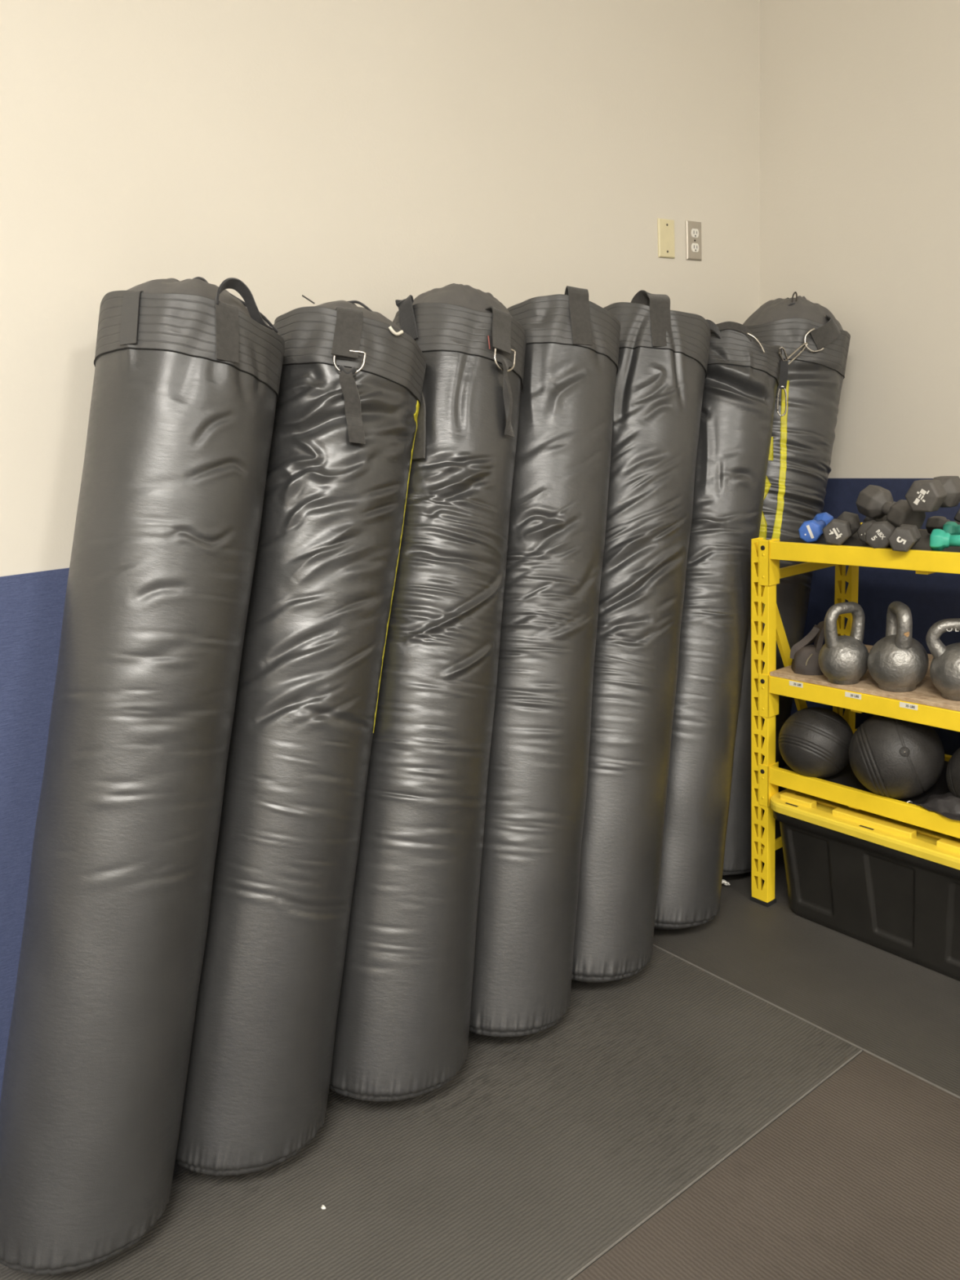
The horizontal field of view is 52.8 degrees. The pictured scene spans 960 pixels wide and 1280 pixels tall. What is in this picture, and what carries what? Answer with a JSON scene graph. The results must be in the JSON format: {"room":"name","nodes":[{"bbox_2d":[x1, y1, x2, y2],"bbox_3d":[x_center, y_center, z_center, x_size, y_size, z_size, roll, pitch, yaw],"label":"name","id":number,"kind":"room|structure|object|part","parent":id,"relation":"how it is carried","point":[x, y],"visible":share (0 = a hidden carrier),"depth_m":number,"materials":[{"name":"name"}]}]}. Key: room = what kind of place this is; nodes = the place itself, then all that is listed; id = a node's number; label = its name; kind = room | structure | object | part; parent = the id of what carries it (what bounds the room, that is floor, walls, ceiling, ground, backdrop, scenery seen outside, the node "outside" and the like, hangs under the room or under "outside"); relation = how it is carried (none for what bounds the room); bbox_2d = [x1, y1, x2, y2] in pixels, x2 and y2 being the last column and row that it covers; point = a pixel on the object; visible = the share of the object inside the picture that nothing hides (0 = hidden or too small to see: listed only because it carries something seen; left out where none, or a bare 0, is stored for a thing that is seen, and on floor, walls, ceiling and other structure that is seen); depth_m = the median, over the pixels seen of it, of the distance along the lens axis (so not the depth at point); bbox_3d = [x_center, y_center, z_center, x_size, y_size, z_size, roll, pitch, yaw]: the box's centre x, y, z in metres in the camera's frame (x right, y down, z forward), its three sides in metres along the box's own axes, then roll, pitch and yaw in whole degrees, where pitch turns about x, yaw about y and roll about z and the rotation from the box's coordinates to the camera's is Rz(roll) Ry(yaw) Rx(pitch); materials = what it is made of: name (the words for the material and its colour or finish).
{"room":"exercise studio","nodes":[
{"label":"exercise studio","id":0,"kind":"room"},
{"bbox_2d":[0,0,759,576],"bbox_3d":[-1.662,-0.649,1.193,6.620,3.610,0.120,-13,15,-36],"label":"wall","id":1,"kind":"structure","parent":0,"point":[375,153],"depth_m":2.12,"materials":[{"name":"paint"}]},
{"bbox_2d":[0,567,69,1100],"bbox_3d":[-1.597,0.590,1.374,6.494,1.110,0.006,-13,15,-36],"label":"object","id":2,"kind":"structure","parent":1,"relation":"attached to","point":[32,605],"depth_m":1.87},
{"bbox_2d":[657,217,675,258],"bbox_3d":[0.535,-1.151,2.769,0.067,0.104,0.007,-13,15,-36],"label":"blank wall plate","id":3,"kind":"object","parent":1,"relation":"attached to","point":[665,227],"visible":1,"depth_m":2.76,"materials":[{"name":"beige plastic"}]},
{"bbox_2d":[685,220,702,260],"bbox_3d":[0.630,-1.174,2.840,0.066,0.107,0.009,-13,15,-36],"label":"power outlet","id":4,"kind":"object","parent":1,"relation":"attached to","point":[693,228],"visible":1,"depth_m":2.83,"materials":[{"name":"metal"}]},
{"bbox_2d":[691,228,698,238],"bbox_3d":[0.631,-1.193,2.833,0.033,0.025,0.003,-13,15,-36],"label":"receptacle","id":5,"kind":"object","parent":4,"relation":"attached to","point":[695,232],"depth_m":2.83,"materials":[{"name":"white plastic"}]},
{"bbox_2d":[691,243,698,252],"bbox_3d":[0.633,-1.154,2.842,0.033,0.025,0.003,-13,15,-36],"label":"receptacle","id":6,"kind":"object","parent":4,"relation":"attached to","point":[695,246],"depth_m":2.84,"materials":[{"name":"white plastic"}]},
{"bbox_2d":[760,0,959,478],"bbox_3d":[3.083,-0.762,0.355,0.120,3.610,7.000,-13,15,-36],"label":"wall","id":7,"kind":"structure","parent":0,"point":[860,100],"depth_m":2.74,"materials":[{"name":"paint"}]},
{"bbox_2d":[778,478,959,791],"bbox_3d":[3.110,0.468,0.585,0.006,1.110,7.000,-13,15,-36],"label":"trim","id":8,"kind":"structure","parent":7,"relation":"attached to","point":[931,598],"depth_m":2.89,"materials":[{"name":"blue paint"}]},
{"bbox_3d":[0.608,1.626,-1.127,6.620,0.110,7.120,-13,15,-36],"label":"floor","id":9,"kind":"structure","parent":0,"visible":0},
{"bbox_2d":[0,946,862,1279],"bbox_3d":[-0.226,0.960,1.868,1.829,0.010,1.001,-13,15,-36],"label":"rubber mat","id":10,"kind":"object","parent":9,"relation":"on","point":[545,1150],"visible":0.56,"depth_m":1.79,"materials":[{"name":"grey rubber"}]},
{"bbox_2d":[0,276,284,1275],"bbox_3d":[-0.599,0.180,1.724,0.330,1.615,0.834,2,14,26],"label":"bag","id":11,"kind":"object","parent":10,"relation":"on","point":[187,376],"visible":1,"depth_m":1.60,"materials":[{"name":"black leather"}]},
{"bbox_3d":[-0.539,-0.473,1.786,0.330,0.002,0.335,10,-7,-36],"label":"seam cord","id":12,"kind":"part","parent":11,"relation":"part of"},
{"bbox_3d":[-0.512,-0.651,1.755,0.014,0.017,0.038,8,17,42],"label":"tie cord","id":13,"kind":"part","parent":11,"relation":"part of","materials":[{"name":"black fabric"}]},
{"bbox_3d":[-0.446,-0.609,1.767,0.138,0.099,0.040,-3,12,4],"label":"tie cord","id":14,"kind":"part","parent":11,"relation":"part of","materials":[{"name":"black fabric"}]},
{"bbox_2d":[175,294,426,1176],"bbox_3d":[-0.358,0.136,1.909,0.329,1.594,0.854,3,14,27],"label":"bag","id":15,"kind":"object","parent":10,"relation":"on","point":[257,1086],"visible":0.91,"depth_m":1.79,"materials":[{"name":"black leather"}]},
{"bbox_3d":[-0.339,-0.673,1.909,0.025,0.019,0.003,-4,12,0],"label":"tie cord","id":16,"kind":"part","parent":15,"relation":"part of","materials":[{"name":"black fabric"}]},
{"bbox_3d":[-0.286,-0.504,1.989,0.328,0.003,0.327,11,-8,-36],"label":"seam cord","id":17,"kind":"part","parent":15,"relation":"part of","materials":[{"name":"black leather"}]},
{"bbox_3d":[-0.230,-0.660,1.935,0.071,0.045,0.024,2,13,23],"label":"tie cord","id":18,"kind":"part","parent":15,"relation":"part of","materials":[{"name":"fabric"}]},
{"bbox_2d":[328,283,526,1101],"bbox_3d":[-0.116,0.063,2.077,0.322,1.632,0.863,2,14,25],"label":"bag","id":19,"kind":"object","parent":10,"relation":"on","point":[402,1028],"visible":0.77,"depth_m":1.95,"materials":[{"name":"black leather"}]},
{"bbox_3d":[-0.055,-0.586,2.171,0.309,0.003,0.300,10,-8,-36],"label":"seam cord","id":20,"kind":"part","parent":19,"relation":"part of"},
{"bbox_2d":[469,285,620,1036],"bbox_3d":[0.126,0.016,2.255,0.309,1.620,0.849,2,13,23],"label":"bag","id":21,"kind":"object","parent":10,"relation":"on","point":[536,792],"visible":0.73,"depth_m":2.12,"materials":[{"name":"black leather"}]},
{"bbox_3d":[0.180,-0.655,2.339,0.311,0.003,0.309,10,-8,-36],"label":"seam cord","id":22,"kind":"part","parent":21,"relation":"part of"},
{"bbox_2d":[571,289,710,982],"bbox_3d":[0.361,-0.041,2.436,0.321,1.626,0.871,3,14,26],"label":"bag","id":23,"kind":"object","parent":10,"relation":"on","point":[661,375],"visible":0.71,"depth_m":2.31,"materials":[{"name":"black leather"}]},
{"bbox_3d":[0.428,-0.696,2.520,0.320,0.003,0.320,11,-8,-36],"label":"seam cord","id":24,"kind":"part","parent":23,"relation":"part of","materials":[{"name":"black fabric"}]},
{"bbox_2d":[572,1050,959,1279],"bbox_3d":[0.460,1.106,1.005,1.829,0.010,1.219,-13,15,-36],"label":"rubber mat","id":25,"kind":"object","parent":9,"relation":"on","point":[860,1179],"visible":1,"depth_m":1.64,"materials":[{"name":"grey rubber"}]},
{"bbox_2d":[653,819,959,1098],"bbox_3d":[1.168,0.762,2.370,1.021,0.010,1.888,-13,15,-36],"label":"rubber mat","id":26,"kind":"object","parent":9,"relation":"on","point":[904,1013],"visible":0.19,"depth_m":2.28,"materials":[{"name":"grey rubber"}]},
{"bbox_2d":[653,319,782,929],"bbox_3d":[0.589,-0.054,2.596,0.287,1.556,0.760,6,16,37],"label":"bag","id":27,"kind":"object","parent":26,"relation":"on","point":[741,381],"visible":0.56,"depth_m":2.49,"materials":[{"name":"black leather"}]},
{"bbox_3d":[0.678,-0.707,2.641,0.264,0.003,0.263,10,-4,-37],"label":"seam cord","id":28,"kind":"part","parent":27,"relation":"part of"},
{"bbox_2d":[776,386,786,416],"bbox_3d":[0.811,-0.642,2.595,0.027,0.081,0.010,0,13,16],"label":"carabiner","id":29,"kind":"object","parent":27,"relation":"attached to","point":[779,389],"visible":1,"depth_m":2.60,"materials":[{"name":"silver metal"}]},
{"bbox_2d":[777,360,788,389],"bbox_3d":[0.813,-0.710,2.589,0.024,0.073,0.034,1,13,21],"label":"strap","id":30,"kind":"object","parent":29,"relation":"on","point":[784,364],"visible":1,"depth_m":2.58,"materials":[{"name":"black fabric"}]},
{"bbox_2d":[778,346,787,360],"bbox_3d":[0.809,-0.758,2.577,0.015,0.043,0.063,4,15,32],"label":"carabiner","id":31,"kind":"object","parent":27,"relation":"attached to","point":[782,348],"visible":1,"depth_m":2.57,"materials":[{"name":"silver metal"}]},
{"bbox_2d":[721,879,729,886],"bbox_3d":[0.677,0.689,2.754,0.071,0.017,0.025,0,13,16],"label":"scrap","id":32,"kind":"object","parent":26,"relation":"on","point":[723,882],"visible":0.27,"depth_m":2.74,"materials":[{"name":"white paper"}]},
{"bbox_2d":[722,291,850,875],"bbox_3d":[0.793,-0.157,2.821,0.705,1.634,0.330,-14,16,-39],"label":"bag","id":33,"kind":"object","parent":26,"relation":"on","point":[798,469],"visible":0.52,"depth_m":2.67,"materials":[{"name":"black leather"}]},
{"bbox_2d":[784,342,808,364],"bbox_3d":[0.853,-0.772,2.618,0.103,0.066,0.011,-11,14,-30],"label":"carabiner","id":34,"kind":"object","parent":33,"relation":"attached to","point":[806,343],"visible":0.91,"depth_m":2.62,"materials":[{"name":"silver metal"}]},
{"bbox_3d":[0.882,-0.771,2.803,0.325,0.003,0.319,6,3,-39],"label":"seam cord","id":35,"kind":"part","parent":33,"relation":"part of","materials":[{"name":"black fabric"}]},
{"bbox_2d":[750,522,959,906],"bbox_3d":[1.493,0.324,1.916,0.427,1.000,1.984,-13,15,-36],"label":"shelf unit","id":36,"kind":"object","parent":26,"relation":"on","point":[925,704],"visible":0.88,"depth_m":2.42,"materials":[{"name":"yellow metal"}]},
{"bbox_2d":[790,621,824,675],"bbox_3d":[0.849,0.016,2.459,0.114,0.125,0.102,1,13,19],"label":"kettlebell","id":37,"kind":"object","parent":36,"relation":"on","point":[805,656],"visible":0.7,"depth_m":2.44,"materials":[{"name":"grey metal"}]},
{"bbox_2d":[778,706,853,778],"bbox_3d":[0.863,0.263,2.479,0.185,0.182,0.185,-13,15,-36],"label":"ball","id":38,"kind":"object","parent":36,"relation":"on","point":[814,741],"visible":0.97,"depth_m":2.41,"materials":[{"name":"black rubber"}]},
{"bbox_2d":[798,511,833,542],"bbox_3d":[0.853,-0.286,2.445,0.055,0.055,0.213,3,14,28],"label":"dumbbell","id":39,"kind":"object","parent":36,"relation":"on","point":[811,531],"visible":0.89,"depth_m":2.36,"materials":[{"name":"blue rubber"}]},
{"bbox_3d":[0.853,-0.286,2.445,0.027,0.027,0.113,15,20,25],"label":"handle","id":40,"kind":"part","parent":39,"relation":"part of","materials":[{"name":"blue rubber"}]},
{"bbox_2d":[822,511,861,545],"bbox_3d":[0.884,-0.273,2.355,0.063,0.063,0.208,3,14,28],"label":"dumbbell","id":41,"kind":"object","parent":36,"relation":"on","point":[836,532],"visible":0.98,"depth_m":2.27,"materials":[{"name":"black rubber"}]},
{"bbox_2d":[817,601,868,684],"bbox_3d":[0.881,0.005,2.337,0.117,0.196,0.117,-13,15,-36],"label":"kettlebell","id":42,"kind":"object","parent":36,"relation":"on","point":[843,659],"visible":1,"depth_m":2.31,"materials":[{"name":"silver metal"}]},
{"bbox_3d":[0.879,-0.032,2.329,0.108,0.120,0.040,-7,13,-17],"label":"handle","id":43,"kind":"part","parent":42,"relation":"part of","materials":[{"name":"silver metal"}]},
{"bbox_2d":[857,515,886,543],"bbox_3d":[0.964,-0.270,2.341,0.055,0.055,0.178,5,15,35],"label":"dumbbell","id":44,"kind":"object","parent":36,"relation":"on","point":[864,526],"visible":0.28,"depth_m":2.28,"materials":[{"name":"grey rubber"}]},
{"bbox_2d":[863,501,896,522],"bbox_3d":[1.024,-0.319,2.463,0.039,0.082,0.140,-4,12,-2],"label":"dumbbell","id":45,"kind":"object","parent":36,"relation":"on","point":[866,519],"visible":0.09,"depth_m":2.50,"materials":[{"name":"black rubber"}]},
{"bbox_2d":[865,519,895,548],"bbox_3d":[0.950,-0.252,2.248,0.061,0.061,0.175,6,15,36],"label":"dumbbell","id":46,"kind":"object","parent":36,"relation":"on","point":[877,535],"visible":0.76,"depth_m":2.18,"materials":[{"name":"grey rubber"}]},
{"bbox_2d":[855,484,925,528],"bbox_3d":[0.968,-0.308,2.280,0.076,0.113,0.166,-8,13,-21],"label":"dumbbell","id":47,"kind":"object","parent":46,"relation":"on","point":[873,501],"visible":0.87,"depth_m":2.28,"materials":[{"name":"black rubber"}]},
{"bbox_3d":[0.968,-0.308,2.280,0.032,0.032,0.031,-18,33,-14],"label":"handle","id":48,"kind":"part","parent":47,"relation":"part of","materials":[{"name":"black rubber"}]},
{"bbox_2d":[848,715,944,799],"bbox_3d":[0.999,0.276,2.320,0.212,0.209,0.212,-7,13,-13],"label":"ball","id":49,"kind":"object","parent":36,"relation":"on","point":[894,758],"visible":0.94,"depth_m":2.25,"materials":[{"name":"black rubber"}]},
{"bbox_2d":[866,600,928,692],"bbox_3d":[0.976,0.013,2.254,0.132,0.204,0.132,-13,15,-36],"label":"kettlebell","id":50,"kind":"object","parent":36,"relation":"on","point":[897,662],"visible":1,"depth_m":2.21,"materials":[{"name":"silver metal"}]},
{"bbox_3d":[0.973,-0.029,2.244,0.043,0.118,0.114,-2,12,7],"label":"handle","id":51,"kind":"part","parent":50,"relation":"part of","materials":[{"name":"silver metal"}]},
{"bbox_2d":[887,524,921,551],"bbox_3d":[0.943,-0.227,2.146,0.058,0.053,0.092,5,15,33],"label":"dumbbell","id":52,"kind":"object","parent":36,"relation":"on","point":[904,538],"visible":1,"depth_m":2.11,"materials":[{"name":"grey rubber"}]},
{"bbox_2d":[905,791,959,820],"bbox_3d":[1.138,0.397,2.118,0.105,0.069,0.430,-12,15,-35],"label":"crumpled cloth","id":53,"kind":"object","parent":36,"relation":"on","point":[947,805],"visible":0.98,"depth_m":2.19,"materials":[{"name":"black fabric"}]},
{"bbox_2d":[925,617,959,701],"bbox_3d":[1.077,0.040,2.159,0.128,0.180,0.132,-13,15,-36],"label":"kettlebell","id":54,"kind":"object","parent":36,"relation":"on","point":[944,668],"visible":1,"depth_m":2.14,"materials":[{"name":"silver metal"}]},
{"bbox_3d":[1.075,0.000,2.150,0.151,0.098,0.041,1,13,19],"label":"handle","id":55,"kind":"part","parent":54,"relation":"part of","materials":[{"name":"silver metal"}]},
{"bbox_2d":[925,515,959,533],"bbox_3d":[1.158,-0.274,2.323,0.046,0.042,0.160,-12,15,-35],"label":"dumbbell","id":56,"kind":"object","parent":36,"relation":"on","point":[933,522],"visible":0.65,"depth_m":2.36,"materials":[{"name":"black rubber"}]},
{"bbox_2d":[929,528,959,551],"bbox_3d":[1.054,-0.212,2.071,0.159,0.050,0.044,6,16,38],"label":"dumbbell","id":57,"kind":"object","parent":36,"relation":"on","point":[940,540],"visible":1,"depth_m":2.09,"materials":[{"name":"teal plastic"}]},
{"bbox_3d":[1.054,-0.212,2.071,0.091,0.027,0.027,6,44,38],"label":"handle","id":58,"kind":"part","parent":57,"relation":"part of","materials":[{"name":"teal plastic"}]},
{"bbox_2d":[942,521,959,534],"bbox_3d":[1.142,-0.252,2.233,0.128,0.042,0.044,7,16,40],"label":"dumbbell","id":59,"kind":"object","parent":36,"relation":"on","point":[951,527],"visible":0.59,"depth_m":2.25,"materials":[{"name":"teal plastic"}]},
{"bbox_2d":[946,747,959,798],"bbox_3d":[1.155,0.312,2.188,0.180,0.177,0.180,-13,15,-36],"label":"ball","id":60,"kind":"object","parent":36,"relation":"on","point":[953,771],"visible":0.95,"depth_m":2.18,"materials":[{"name":"black rubber"}]},
{"bbox_2d":[954,508,959,522],"bbox_3d":[1.129,-0.266,2.167,0.119,0.091,0.050,3,14,28],"label":"dumbbell","id":61,"kind":"object","parent":36,"relation":"on","point":[957,517],"visible":1,"depth_m":2.17,"materials":[{"name":"black rubber"}]},
{"bbox_2d":[905,475,959,511],"bbox_3d":[1.011,-0.325,2.143,0.150,0.068,0.077,-14,16,-40],"label":"dumbbell","id":62,"kind":"object","parent":61,"relation":"on","point":[941,491],"visible":1,"depth_m":2.10,"materials":[{"name":"black rubber"}]},
{"bbox_2d":[769,788,959,981],"bbox_3d":[1.179,0.581,2.390,0.452,0.332,0.816,-13,15,-36],"label":"storage tote","id":63,"kind":"object","parent":26,"relation":"on","point":[891,886],"visible":0.88,"depth_m":2.35,"materials":[{"name":"black plastic"}]},
{"bbox_3d":[1.171,0.443,2.360,0.452,0.026,0.816,-13,15,-36],"label":"lid","id":64,"kind":"part","parent":63,"relation":"part of","materials":[{"name":"yellow plastic"}]}
]}

